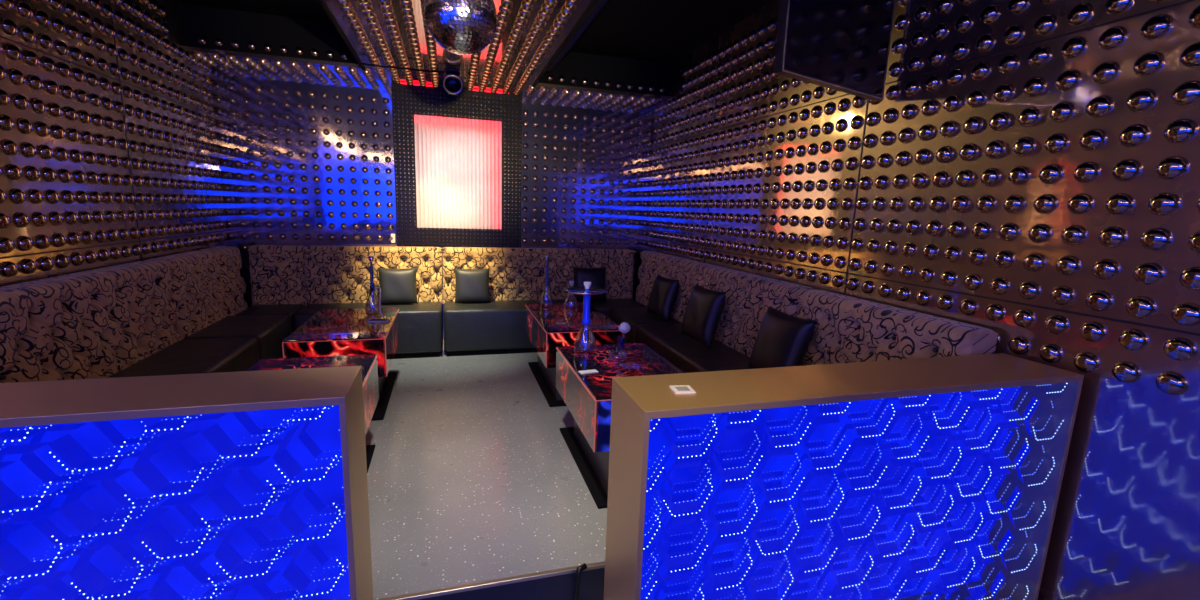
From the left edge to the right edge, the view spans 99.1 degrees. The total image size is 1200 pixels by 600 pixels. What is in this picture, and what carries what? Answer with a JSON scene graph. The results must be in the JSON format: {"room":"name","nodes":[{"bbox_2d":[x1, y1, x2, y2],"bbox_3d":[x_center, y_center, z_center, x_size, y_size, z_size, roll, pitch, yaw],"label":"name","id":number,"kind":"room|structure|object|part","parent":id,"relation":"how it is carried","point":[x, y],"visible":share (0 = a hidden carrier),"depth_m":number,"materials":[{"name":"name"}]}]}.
{"room":"entertainment venue","nodes":[
{"label":"entertainment venue","id":0,"kind":"room"},
{"bbox_2d":[0,0,226,286],"bbox_3d":[-2.409,-0.254,1.040,0.150,3.150,7.800,-1,11,-16],"label":"wall","id":1,"kind":"structure","parent":0,"point":[66,180],"depth_m":3.01,"materials":[{"name":"gold"}]},
{"bbox_2d":[181,0,672,107],"bbox_3d":[-0.340,-1.567,1.458,4.160,0.372,7.500,-1,11,-16],"label":"ceiling","id":2,"kind":"structure","parent":0,"point":[529,33],"depth_m":4.15,"materials":[{"name":"gold metal"}]},
{"bbox_2d":[360,62,444,72],"bbox_3d":[-1.613,-1.902,4.198,0.653,0.024,0.040,-1,11,-16],"label":"cable","id":3,"kind":"object","parent":2,"relation":"attached to","point":[367,64],"visible":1,"depth_m":4.18,"materials":[{"name":"black plastic"}]},
{"bbox_2d":[443,68,462,94],"bbox_3d":[-1.273,-1.876,4.428,0.166,0.199,0.216,-1,11,-16],"label":"ceiling spotlight","id":4,"kind":"object","parent":2,"relation":"attached to","point":[452,82],"visible":1,"depth_m":4.37,"materials":[{"name":"black metal"}]},
{"bbox_2d":[318,0,598,86],"bbox_3d":[-0.339,-1.393,1.269,1.494,0.057,7.080,-1,11,-16],"label":"trim","id":5,"kind":"structure","parent":2,"relation":"attached to","point":[594,2],"depth_m":3.40,"materials":[{"name":"black"}]},
{"bbox_2d":[423,0,496,54],"bbox_3d":[-0.679,-1.410,2.501,0.348,0.390,0.349,-1,11,-16],"label":"disco ball","id":6,"kind":"object","parent":2,"relation":"hanging from","point":[461,27],"visible":1,"depth_m":2.40,"materials":[{"name":"silver mirror"}]},
{"bbox_2d":[210,65,654,339],"bbox_3d":[-1.468,-0.939,5.347,4.160,3.050,0.296,-1,11,-16],"label":"wall","id":7,"kind":"structure","parent":0,"point":[307,159],"depth_m":4.91,"materials":[{"name":"beige"}]},
{"bbox_2d":[391,234,394,242],"bbox_3d":[-2.060,-0.614,5.091,0.040,0.090,0.020,-1,11,-16],"label":"wall switch","id":8,"kind":"object","parent":7,"relation":"attached to","point":[392,235],"visible":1,"depth_m":5.08,"materials":[{"name":"white plastic"}]},
{"bbox_2d":[391,82,521,247],"bbox_3d":[-1.407,-1.309,5.141,1.235,1.556,0.046,-1,11,-16],"label":"panel","id":9,"kind":"object","parent":7,"relation":"attached to","point":[408,101],"visible":0.99,"depth_m":5.11,"materials":[{"name":"black"}]},
{"bbox_2d":[414,115,500,228],"bbox_3d":[-1.447,-1.287,5.262,0.875,1.123,0.224,-1,11,-16],"label":"light panel","id":10,"kind":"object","parent":7,"relation":"in","point":[458,160],"depth_m":5.16,"materials":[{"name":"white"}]},
{"bbox_2d":[177,0,774,63],"bbox_3d":[-0.304,-1.781,1.323,4.160,0.100,7.700,-1,11,-16],"label":"ceiling","id":11,"kind":"structure","parent":0,"point":[662,31],"depth_m":4.05,"materials":[{"name":"black"}]},
{"bbox_2d":[774,0,894,100],"bbox_3d":[1.100,-1.429,2.355,0.820,0.860,0.096,-5,12,-34],"label":"television","id":12,"kind":"object","parent":11,"relation":"hanging from","point":[839,45],"visible":1,"depth_m":2.34,"materials":[{"name":"black plastic"}]},
{"bbox_2d":[365,340,606,599],"bbox_3d":[-0.965,0.895,3.738,4.160,0.300,3.725,-1,11,-16],"label":"floor","id":13,"kind":"structure","parent":0,"point":[473,476],"depth_m":2.65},
{"bbox_2d":[0,261,258,382],"bbox_3d":[-2.519,0.347,2.849,0.630,0.985,1.450,-1,11,-16],"label":"sofa","id":14,"kind":"object","parent":13,"relation":"on","point":[115,321],"visible":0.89,"depth_m":2.73,"materials":[{"name":"fabric"}]},
{"bbox_3d":[-2.503,0.588,2.899,0.580,0.405,1.442,-1,11,-16],"label":"seat","id":15,"kind":"part","parent":14,"relation":"part of","materials":[{"name":"grey leather"}]},
{"bbox_2d":[144,251,290,359],"bbox_3d":[-2.830,0.149,3.899,0.630,0.985,0.770,-1,11,-16],"label":"sofa","id":16,"kind":"object","parent":13,"relation":"on","point":[197,292],"visible":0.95,"depth_m":3.79,"materials":[{"name":"fabric"}]},
{"bbox_3d":[-3.034,-0.054,3.800,0.190,0.565,0.770,-1,11,-16],"label":"backrest","id":17,"kind":"part","parent":16,"relation":"part of","materials":[{"name":"fabric"}]},
{"bbox_3d":[-2.814,0.390,3.949,0.580,0.405,0.762,-1,11,-16],"label":"seat","id":18,"kind":"part","parent":16,"relation":"part of","materials":[{"name":"grey leather"}]},
{"bbox_2d":[199,245,306,333],"bbox_3d":[-3.025,0.023,4.566,0.631,0.985,0.635,-1,11,-16],"label":"sofa","id":19,"kind":"object","parent":13,"relation":"on","point":[277,272],"visible":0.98,"depth_m":4.66,"materials":[{"name":"fabric"}]},
{"bbox_3d":[-3.202,-0.162,4.373,0.190,0.565,0.435,-1,11,-16],"label":"backrest","id":20,"kind":"part","parent":19,"relation":"part of","materials":[{"name":"fabric"}]},
{"bbox_3d":[-2.936,0.267,4.614,0.433,0.405,0.580,-1,11,-16],"label":"seat","id":21,"kind":"part","parent":19,"relation":"part of","materials":[{"name":"grey leather"}]},
{"bbox_3d":[-2.989,-0.225,4.766,0.441,0.565,0.190,-1,11,-16],"label":"backrest","id":22,"kind":"part","parent":19,"relation":"part of","materials":[{"name":"fabric"}]},
{"bbox_2d":[247,354,378,472],"bbox_3d":[-1.431,0.670,2.453,0.587,0.562,0.917,-1,11,-16],"label":"table","id":23,"kind":"object","parent":13,"relation":"on","point":[369,365],"visible":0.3,"depth_m":2.72,"materials":[{"name":"red glass"}]},
{"bbox_3d":[-1.426,0.528,2.427,0.587,0.252,0.917,-1,11,-16],"label":"edge trim","id":24,"kind":"part","parent":23,"relation":"part of","materials":[{"name":"red"}]},
{"bbox_3d":[-1.441,0.939,2.501,0.520,0.016,0.910,-1,11,-16],"label":"plate","id":25,"kind":"part","parent":23,"relation":"part of","materials":[{"name":"black"}]},
{"bbox_3d":[-1.154,0.526,2.508,0.012,0.256,0.910,-1,11,-16],"label":"panel","id":26,"kind":"part","parent":23,"relation":"part of","materials":[{"name":"red glass"}]},
{"bbox_2d":[282,308,399,420],"bbox_3d":[-1.804,0.433,3.712,0.587,0.562,0.987,-1,11,-16],"label":"table","id":27,"kind":"object","parent":13,"relation":"on","point":[329,332],"visible":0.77,"depth_m":3.39,"materials":[{"name":"red"}]},
{"bbox_3d":[-1.664,0.379,3.231,0.554,0.256,0.012,-1,11,-16],"label":"panel","id":28,"kind":"part","parent":27,"relation":"part of","materials":[{"name":"red glass"}]},
{"bbox_3d":[-1.800,0.290,3.687,0.587,0.252,0.987,-1,11,-16],"label":"edge trim","id":29,"kind":"part","parent":27,"relation":"part of","materials":[{"name":"red"}]},
{"bbox_2d":[365,256,383,317],"bbox_3d":[-1.699,-0.098,3.833,0.113,0.447,0.219,-4,12,-31],"label":"hookah","id":30,"kind":"object","parent":27,"relation":"on","point":[371,258],"visible":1,"depth_m":3.86,"materials":[{"name":"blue glass"}]},
{"bbox_2d":[368,256,373,261],"bbox_3d":[-1.720,-0.306,3.842,0.044,0.042,0.044,-1,11,-16],"label":"bowl","id":31,"kind":"object","parent":30,"relation":"on","point":[371,258],"depth_m":3.83,"materials":[{"name":"silver metal"}]},
{"bbox_2d":[365,289,379,314],"bbox_3d":[-1.731,0.015,3.899,0.112,0.200,0.112,-1,11,-16],"label":"vase","id":32,"kind":"object","parent":30,"relation":"on","point":[372,290],"depth_m":3.89,"materials":[{"name":"clear glass"}]},
{"bbox_3d":[-1.727,-0.103,3.878,0.034,0.380,0.034,-1,11,-16],"label":"stem","id":33,"kind":"part","parent":30,"relation":"part of","materials":[{"name":"blue"}]},
{"bbox_2d":[367,319,389,321],"bbox_3d":[-1.608,0.148,3.717,0.140,0.010,0.070,1,10,-8],"label":"phone","id":34,"kind":"object","parent":27,"relation":"on","point":[369,320],"visible":1,"depth_m":3.69,"materials":[{"name":"white"}]},
{"bbox_3d":[-1.814,0.702,3.760,0.520,0.016,0.980,-1,11,-16],"label":"plate","id":35,"kind":"part","parent":27,"relation":"part of","materials":[{"name":"black"}]},
{"bbox_3d":[-1.527,0.288,3.767,0.012,0.256,0.980,-1,11,-16],"label":"panel","id":36,"kind":"part","parent":27,"relation":"part of","materials":[{"name":"red glass"}]},
{"bbox_2d":[294,245,442,358],"bbox_3d":[-2.130,0.007,4.831,1.228,0.985,0.630,-1,11,-16],"label":"sofa","id":37,"kind":"object","parent":13,"relation":"on","point":[336,277],"visible":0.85,"depth_m":4.84,"materials":[{"name":"fabric"}]},
{"bbox_3d":[-2.132,0.253,4.850,1.220,0.405,0.580,-1,11,-16],"label":"seat","id":38,"kind":"part","parent":37,"relation":"part of","materials":[{"name":"grey leather"}]},
{"bbox_3d":[-2.185,-0.239,5.002,1.228,0.565,0.190,-1,11,-16],"label":"backrest","id":39,"kind":"part","parent":37,"relation":"part of","materials":[{"name":"fabric"}]},
{"bbox_2d":[378,268,417,303],"bbox_3d":[-1.933,-0.135,4.895,0.352,0.347,0.157,-2,11,-20],"label":"cushion","id":40,"kind":"object","parent":37,"relation":"on","point":[396,285],"visible":0.95,"depth_m":4.84,"materials":[{"name":"grey leather"}]},
{"bbox_2d":[376,561,604,599],"bbox_3d":[-0.438,1.085,1.950,4.160,0.015,0.020,-1,11,-16],"label":"trim","id":41,"kind":"structure","parent":13,"relation":"on","point":[491,583],"depth_m":1.95,"materials":[{"name":"silver metal"}]},
{"bbox_2d":[442,247,584,356],"bbox_3d":[-0.832,-0.016,5.211,1.466,0.985,0.630,-1,11,-16],"label":"sofa","id":42,"kind":"object","parent":13,"relation":"on","point":[516,275],"visible":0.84,"depth_m":5.16,"materials":[{"name":"fabric"}]},
{"bbox_2d":[454,268,489,302],"bbox_3d":[-1.270,-0.144,5.090,0.346,0.342,0.154,-1,11,-17],"label":"cushion","id":43,"kind":"object","parent":42,"relation":"on","point":[472,285],"visible":1,"depth_m":5.04,"materials":[{"name":"grey leather"}]},
{"bbox_3d":[-0.833,0.230,5.231,1.458,0.405,0.580,-1,11,-16],"label":"seat","id":44,"kind":"part","parent":42,"relation":"part of","materials":[{"name":"grey leather"}]},
{"bbox_3d":[-0.886,-0.262,5.382,1.466,0.565,0.190,-1,11,-16],"label":"backrest","id":45,"kind":"part","parent":42,"relation":"part of","materials":[{"name":"fabric"}]},
{"bbox_2d":[573,267,605,300],"bbox_3d":[-0.109,-0.170,5.415,0.360,0.357,0.156,-1,10,-14],"label":"cushion","id":46,"kind":"object","parent":42,"relation":"on","point":[596,276],"visible":0.77,"depth_m":5.36,"materials":[{"name":"black leather"}]},
{"bbox_2d":[525,303,622,406],"bbox_3d":[-0.257,0.398,4.207,0.577,0.562,1.067,-1,11,-16],"label":"table","id":47,"kind":"object","parent":13,"relation":"on","point":[542,330],"visible":0.53,"depth_m":3.88,"materials":[{"name":"red"}]},
{"bbox_3d":[-0.519,0.263,4.104,0.012,0.256,1.060,-1,11,-16],"label":"panel","id":48,"kind":"part","parent":47,"relation":"part of","materials":[{"name":"red glass"}]},
{"bbox_2d":[540,255,552,307],"bbox_3d":[-0.456,-0.160,4.392,0.106,0.457,0.106,-1,11,-16],"label":"hookah","id":49,"kind":"object","parent":47,"relation":"on","point":[546,256],"visible":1,"depth_m":4.38,"materials":[{"name":"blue glass"}]},
{"bbox_2d":[540,285,552,307],"bbox_3d":[-0.461,-0.033,4.415,0.106,0.200,0.106,-1,11,-16],"label":"vase","id":50,"kind":"object","parent":49,"relation":"on","point":[544,285],"depth_m":4.41,"materials":[{"name":"clear glass"}]},
{"bbox_3d":[-0.456,-0.156,4.393,0.034,0.390,0.034,-1,11,-16],"label":"stem","id":51,"kind":"part","parent":49,"relation":"part of","materials":[{"name":"blue"}]},
{"bbox_3d":[-0.266,0.667,4.255,0.510,0.016,1.060,-1,11,-16],"label":"plate","id":52,"kind":"part","parent":47,"relation":"part of","materials":[{"name":"black"}]},
{"bbox_2d":[564,281,577,308],"bbox_3d":[-0.245,-0.043,4.392,0.118,0.242,0.118,-1,11,-16],"label":"hookah","id":53,"kind":"object","parent":47,"relation":"on","point":[570,282],"visible":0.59,"depth_m":4.39,"materials":[{"name":"clear glass"}]},
{"bbox_2d":[564,292,577,308],"bbox_3d":[-0.247,0.002,4.400,0.118,0.150,0.118,-1,11,-16],"label":"vase","id":54,"kind":"object","parent":53,"relation":"on","point":[569,292],"depth_m":4.39,"materials":[{"name":"clear glass"}]},
{"bbox_3d":[-0.252,0.256,4.181,0.577,0.252,1.067,-1,11,-16],"label":"edge trim","id":55,"kind":"part","parent":47,"relation":"part of","materials":[{"name":"red"}]},
{"bbox_3d":[-0.105,0.352,3.688,0.544,0.256,0.012,-1,11,-16],"label":"panel","id":56,"kind":"part","parent":47,"relation":"part of","materials":[{"name":"red glass"}]},
{"bbox_2d":[556,343,684,508],"bbox_3d":[0.123,0.643,2.908,0.587,0.562,0.917,-1,11,-16],"label":"table","id":57,"kind":"object","parent":13,"relation":"on","point":[588,397],"visible":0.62,"depth_m":2.77,"materials":[{"name":"red glass"}]},
{"bbox_3d":[-0.144,0.508,2.804,0.012,0.256,0.910,-1,11,-16],"label":"panel","id":58,"kind":"part","parent":57,"relation":"part of","materials":[{"name":"red glass"}]},
{"bbox_3d":[0.128,0.500,2.883,0.587,0.252,0.917,-1,11,-16],"label":"edge trim","id":59,"kind":"part","parent":57,"relation":"part of","materials":[{"name":"silver"}]},
{"bbox_3d":[0.114,0.912,2.956,0.520,0.016,0.910,-1,11,-16],"label":"plate","id":60,"kind":"part","parent":57,"relation":"part of","materials":[{"name":"black"}]},
{"bbox_2d":[566,282,607,352],"bbox_3d":[-0.081,0.108,3.038,0.250,0.432,0.250,-1,11,-16],"label":"hookah","id":61,"kind":"object","parent":57,"relation":"on","point":[586,290],"visible":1,"depth_m":3.02,"materials":[{"name":"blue glass"}]},
{"bbox_2d":[574,324,596,352],"bbox_3d":[-0.085,0.229,3.060,0.139,0.185,0.139,-1,11,-16],"label":"vase","id":62,"kind":"object","parent":61,"relation":"on","point":[586,325],"depth_m":3.05,"materials":[{"name":"clear glass"}]},
{"bbox_3d":[-0.081,0.111,3.039,0.055,0.365,0.055,-1,11,-16],"label":"stem","id":63,"kind":"part","parent":61,"relation":"part of","materials":[{"name":"blue"}]},
{"bbox_2d":[566,286,607,294],"bbox_3d":[-0.075,-0.054,3.010,0.250,0.014,0.250,-1,11,-16],"label":"tray","id":64,"kind":"object","parent":61,"relation":"on","point":[583,290],"depth_m":3.01,"materials":[{"name":"silver metal"}]},
{"bbox_2d":[584,282,590,288],"bbox_3d":[-0.074,-0.084,3.004,0.044,0.042,0.044,-1,11,-16],"label":"bowl","id":65,"kind":"object","parent":61,"relation":"on","point":[587,284],"depth_m":2.99,"materials":[{"name":"white ceramic"}]},
{"bbox_2d":[578,369,597,373],"bbox_3d":[-0.062,0.382,2.725,0.100,0.004,0.045,-2,11,-23],"label":"card","id":66,"kind":"object","parent":57,"relation":"on","point":[593,370],"visible":1,"depth_m":2.72,"materials":[{"name":"white paper"}]},
{"bbox_3d":[0.254,0.583,2.460,0.554,0.256,0.012,-1,11,-16],"label":"panel","id":67,"kind":"part","parent":57,"relation":"part of","materials":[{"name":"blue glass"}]},
{"bbox_2d":[608,349,626,361],"bbox_3d":[0.100,0.324,2.932,0.118,0.056,0.118,-1,11,-16],"label":"ashtray","id":68,"kind":"object","parent":57,"relation":"on","point":[622,357],"visible":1,"depth_m":2.91,"materials":[{"name":"clear glass"}]},
{"bbox_2d":[616,322,629,352],"bbox_3d":[0.143,0.226,3.124,0.080,0.184,0.072,-1,11,-16],"label":"vase","id":69,"kind":"object","parent":57,"relation":"on","point":[624,328],"visible":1,"depth_m":3.11,"materials":[{"name":"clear glass"}]},
{"bbox_2d":[619,362,643,375],"bbox_3d":[0.168,0.368,2.737,0.106,0.042,0.106,-3,11,-25],"label":"ashtray","id":70,"kind":"object","parent":57,"relation":"on","point":[633,370],"visible":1,"depth_m":2.73,"materials":[{"name":"clear glass"}]},
{"bbox_2d":[583,249,667,317],"bbox_3d":[0.237,-0.034,5.522,0.752,0.985,0.635,-1,11,-16],"label":"sofa","id":71,"kind":"object","parent":13,"relation":"on","point":[619,263],"visible":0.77,"depth_m":5.56,"materials":[{"name":"fabric"}]},
{"bbox_3d":[0.090,-0.279,5.668,0.562,0.565,0.190,-1,11,-16],"label":"backrest","id":72,"kind":"part","parent":71,"relation":"part of","materials":[{"name":"fabric"}]},
{"bbox_3d":[0.143,0.213,5.517,0.554,0.405,0.580,-1,11,-16],"label":"seat","id":73,"kind":"part","parent":71,"relation":"part of","materials":[{"name":"grey leather"}]},
{"bbox_3d":[0.541,-0.228,5.470,0.190,0.565,0.435,-1,11,-16],"label":"backrest","id":74,"kind":"part","parent":71,"relation":"part of","materials":[{"name":"fabric"}]},
{"bbox_2d":[609,255,702,342],"bbox_3d":[0.494,0.091,4.872,0.630,0.985,0.770,-1,11,-16],"label":"sofa","id":75,"kind":"object","parent":13,"relation":"on","point":[672,267],"visible":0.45,"depth_m":4.69,"materials":[{"name":"fabric"}]},
{"bbox_3d":[0.461,0.332,4.909,0.580,0.405,0.762,-1,11,-16],"label":"seat","id":76,"kind":"part","parent":75,"relation":"part of","materials":[{"name":"grey leather"}]},
{"bbox_2d":[647,275,678,320],"bbox_3d":[0.577,-0.026,4.708,0.176,0.370,0.381,-2,11,-22],"label":"cushion","id":77,"kind":"object","parent":75,"relation":"on","point":[664,291],"visible":1,"depth_m":4.59,"materials":[{"name":"black leather"}]},
{"bbox_3d":[0.712,-0.120,4.897,0.190,0.565,0.770,-1,11,-16],"label":"backrest","id":78,"kind":"part","parent":75,"relation":"part of","materials":[{"name":"fabric"}]},
{"bbox_2d":[635,263,813,372],"bbox_3d":[0.805,0.289,3.822,0.630,0.985,1.450,-1,11,-16],"label":"sofa","id":79,"kind":"object","parent":13,"relation":"on","point":[749,296],"visible":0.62,"depth_m":3.66,"materials":[{"name":"fabric"}]},
{"bbox_3d":[0.772,0.530,3.858,0.580,0.405,1.442,-1,11,-16],"label":"seat","id":80,"kind":"part","parent":79,"relation":"part of","materials":[{"name":"grey leather"}]},
{"bbox_2d":[681,284,725,347],"bbox_3d":[0.772,0.110,3.856,0.182,0.409,0.421,-2,11,-20],"label":"cushion","id":81,"kind":"object","parent":79,"relation":"on","point":[704,309],"visible":1,"depth_m":3.74,"materials":[{"name":"black leather"}]},
{"bbox_3d":[1.023,0.079,3.848,0.190,0.565,1.450,-1,11,-16],"label":"backrest","id":82,"kind":"part","parent":79,"relation":"part of","materials":[{"name":"fabric"}]},
{"bbox_2d":[796,290,997,365],"bbox_3d":[1.163,0.517,2.615,0.630,0.985,1.100,-1,11,-16],"label":"sofa","id":83,"kind":"object","parent":13,"relation":"on","point":[847,329],"visible":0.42,"depth_m":2.51,"materials":[{"name":"fabric"}]},
{"bbox_2d":[748,306,815,368],"bbox_3d":[1.058,0.275,3.015,0.190,0.406,0.420,-1,11,-16],"label":"cushion","id":84,"kind":"object","parent":83,"relation":"on","point":[783,339],"visible":0.81,"depth_m":2.93,"materials":[{"name":"black leather"}]},
{"bbox_2d":[647,0,1199,599],"bbox_3d":[1.669,-0.326,2.235,0.150,3.150,7.800,-1,11,-16],"label":"wall","id":85,"kind":"structure","parent":0,"point":[1063,173],"depth_m":2.01,"materials":[{"name":"gold metal"}]},
{"bbox_2d":[418,567,604,599],"bbox_3d":[-0.441,1.170,1.965,4.160,0.158,0.012,-1,11,-16],"label":"trim","id":86,"kind":"structure","parent":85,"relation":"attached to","point":[591,582],"depth_m":2.02,"materials":[{"name":"black"}]},
{"bbox_2d":[0,0,1199,335],"bbox_3d":[-0.675,-0.986,2.635,4.162,1.910,5.300,-1,11,-16],"label":"trim","id":87,"kind":"structure","parent":85,"relation":"attached to","point":[1186,1],"depth_m":2.64,"materials":[{"name":"gold"}]},
{"bbox_3d":[0.110,1.665,0.115,4.160,0.130,3.963,-1,11,-16],"label":"floor","id":88,"kind":"structure","parent":0,"visible":0},
{"bbox_2d":[0,366,372,599],"bbox_3d":[-1.536,0.775,1.367,1.655,1.070,0.282,-1,11,-16],"label":"partition","id":89,"kind":"object","parent":88,"relation":"on","point":[243,485],"depth_m":1.42,"materials":[{"name":"gold metal"}]},
{"bbox_2d":[574,563,586,599],"bbox_3d":[-0.081,1.149,2.043,0.057,0.196,0.026,-7,14,-42],"label":"conduit","id":90,"kind":"object","parent":88,"relation":"on","point":[582,567],"visible":1,"depth_m":2.02,"materials":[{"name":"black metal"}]},
{"bbox_2d":[604,353,1083,599],"bbox_3d":[0.858,0.781,1.802,1.663,1.070,0.282,-1,11,-16],"label":"partition","id":91,"kind":"object","parent":88,"relation":"on","point":[936,478],"depth_m":1.75,"materials":[{"name":"gold metal"}]},
{"bbox_2d":[669,385,695,393],"bbox_3d":[0.244,0.264,1.513,0.062,0.005,0.062,0,10,-10],"label":"tag","id":92,"kind":"object","parent":91,"relation":"on","point":[678,389],"visible":1,"depth_m":1.50,"materials":[{"name":"white"}]},
{"bbox_3d":[0.841,0.731,1.855,1.631,0.948,0.010,-1,11,-16],"label":"light panel","id":93,"kind":"part","parent":91,"relation":"part of","materials":[{"name":"blue plastic"}]}
]}

